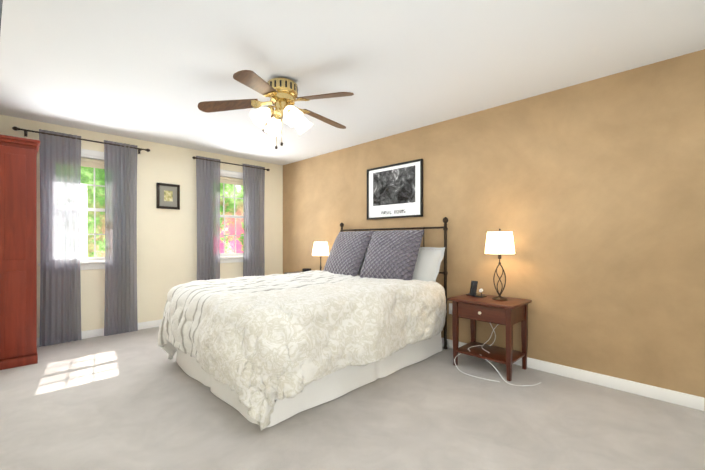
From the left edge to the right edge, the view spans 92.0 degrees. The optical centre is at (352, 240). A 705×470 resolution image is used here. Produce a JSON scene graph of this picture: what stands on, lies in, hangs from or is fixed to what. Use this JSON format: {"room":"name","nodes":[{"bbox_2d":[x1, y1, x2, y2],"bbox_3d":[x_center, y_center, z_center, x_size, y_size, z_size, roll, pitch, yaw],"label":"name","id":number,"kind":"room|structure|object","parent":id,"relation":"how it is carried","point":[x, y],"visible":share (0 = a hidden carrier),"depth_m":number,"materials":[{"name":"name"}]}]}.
{"room":"bedroom","nodes":[
{"label":"bedroom","id":0,"kind":"room"},
{"bbox_2d":[0,115,282,337],"bbox_3d":[-2.579,-0.071,4.615,3.990,2.440,0.120,0,0,-45],"label":"wall","id":1,"kind":"structure","parent":0,"point":[166,250],"depth_m":4.55,"materials":[{"name":"beige paint"}]},
{"bbox_2d":[38,149,104,269],"bbox_3d":[-3.144,-0.357,4.013,0.830,1.408,0.175,0,0,-45],"label":"window","id":2,"kind":"structure","parent":1,"relation":"in","point":[92,159],"depth_m":4.06,"materials":[{"name":"white"}]},
{"bbox_2d":[80,184,86,258],"bbox_3d":[-3.228,-0.216,3.901,0.302,0.871,0.012,0,0,-45],"label":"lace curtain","id":3,"kind":"object","parent":2,"relation":"hanging from","point":[81,209],"visible":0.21,"depth_m":3.98,"materials":[{"name":"white fabric"}]},
{"bbox_2d":[12,126,149,346],"bbox_3d":[-3.068,-0.024,3.958,1.254,2.323,0.121,0,0,-45],"label":"curtain","id":4,"kind":"object","parent":1,"relation":"attached to","point":[60,275],"visible":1,"depth_m":3.84,"materials":[{"name":"grey fabric"}]},
{"bbox_2d":[37,319,161,345],"bbox_3d":[-2.532,1.104,4.569,3.690,0.090,0.014,0,0,-45],"label":"baseboard","id":5,"kind":"structure","parent":1,"relation":"attached to","point":[156,323],"depth_m":4.08,"materials":[{"name":"white wood"}]},
{"bbox_2d":[156,183,179,209],"bbox_3d":[-2.486,-0.591,4.599,0.285,0.340,0.025,0,0,-45],"label":"picture","id":6,"kind":"object","parent":1,"relation":"attached to","point":[167,196],"visible":0.98,"depth_m":4.59,"materials":[{"name":"black wood"}]},
{"bbox_2d":[192,156,269,279],"bbox_3d":[-1.822,-0.025,5.200,1.221,2.323,0.119,0,0,-45],"label":"curtain","id":7,"kind":"object","parent":1,"relation":"attached to","point":[208,212],"visible":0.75,"depth_m":5.00,"materials":[{"name":"grey fabric"}]},
{"bbox_2d":[220,169,243,262],"bbox_3d":[-1.886,-0.358,5.266,0.830,1.408,0.175,0,0,-45],"label":"window","id":8,"kind":"structure","parent":1,"relation":"in","point":[234,178],"depth_m":5.26,"materials":[{"name":"white"}]},
{"bbox_2d":[0,327,704,469],"bbox_3d":[-0.419,1.202,2.449,4.150,0.100,6.400,0,0,-45],"label":"floor","id":9,"kind":"structure","parent":0,"point":[137,400],"depth_m":2.15,"materials":[{"name":"carpet"}]},
{"bbox_2d":[0,134,39,369],"bbox_3d":[-3.381,0.110,3.210,0.620,2.082,0.729,0,0,-45],"label":"wardrobe","id":10,"kind":"object","parent":9,"relation":"on","point":[18,251],"visible":1,"depth_m":3.08,"materials":[{"name":"red wood"}]},
{"bbox_2d":[158,217,447,430],"bbox_3d":[-0.397,0.453,3.337,2.415,1.396,2.026,0,0,-45],"label":"bed","id":11,"kind":"object","parent":9,"relation":"on","point":[363,307],"visible":1,"depth_m":2.53,"materials":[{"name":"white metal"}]},
{"bbox_2d":[284,242,328,273],"bbox_3d":[-0.588,0.586,4.877,0.490,1.125,0.660,0,0,-45],"label":"nightstand","id":12,"kind":"object","parent":9,"relation":"on","point":[320,249],"visible":0.25,"depth_m":4.77,"materials":[{"name":"brown wood"}]},
{"bbox_2d":[448,229,540,385],"bbox_3d":[1.188,0.525,3.085,0.554,1.259,0.961,0,0,-45],"label":"nightstand","id":13,"kind":"object","parent":9,"relation":"on","point":[473,306],"visible":1,"depth_m":3.00,"materials":[{"name":"brown wood"}]},
{"bbox_2d":[0,0,704,164],"bbox_3d":[-0.419,-1.338,2.446,4.150,0.100,6.400,0,0,-45],"label":"ceiling","id":14,"kind":"structure","parent":0,"point":[156,71],"depth_m":2.40,"materials":[{"name":"white paint"}]},
{"bbox_2d":[198,70,353,148],"bbox_3d":[-0.531,-1.011,2.800,1.228,0.555,1.263,0,0,-45],"label":"ceiling fan","id":15,"kind":"object","parent":14,"relation":"hanging from","point":[281,93],"visible":1,"depth_m":2.69,"materials":[{"name":"brown wood"}]},
{"bbox_2d":[283,49,704,397],"bbox_3d":[0.952,-0.070,3.813,0.120,2.440,6.240,0,0,-45],"label":"wall","id":16,"kind":"structure","parent":0,"point":[590,195],"depth_m":2.83,"materials":[{"name":"beige paint"}]},
{"bbox_2d":[367,159,422,219],"bbox_3d":[0.493,-0.596,4.160,0.030,0.655,0.850,0,0,-45],"label":"poster","id":17,"kind":"object","parent":16,"relation":"attached to","point":[394,190],"visible":1,"depth_m":4.13,"materials":[{"name":"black paper"}]},
{"bbox_2d":[441,338,704,410],"bbox_3d":[0.579,1.105,4.093,0.014,0.090,5.080,0,0,-45],"label":"baseboard","id":18,"kind":"structure","parent":16,"relation":"attached to","point":[673,397],"depth_m":2.62,"materials":[{"name":"white wood"}]},
{"bbox_3d":[-1.790,-0.067,1.082,0.120,2.440,6.240,0,0,-45],"label":"wall","id":19,"kind":"structure","parent":0,"visible":0},
{"bbox_2d":[0,0,2,29],"bbox_3d":[-1.488,-0.502,1.165,0.428,0.570,0.958,0,0,-45],"label":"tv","id":20,"kind":"object","parent":19,"relation":"attached to","point":[1,2],"depth_m":0.98,"materials":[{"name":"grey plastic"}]},
{"label":"outside","id":21,"kind":"structure","parent":0,"visible":0},
{"bbox_2d":[80,166,243,256],"bbox_3d":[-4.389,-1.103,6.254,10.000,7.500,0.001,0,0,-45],"label":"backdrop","id":22,"kind":"structure","parent":21,"point":[228,193],"depth_m":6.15,"materials":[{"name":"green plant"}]}
]}

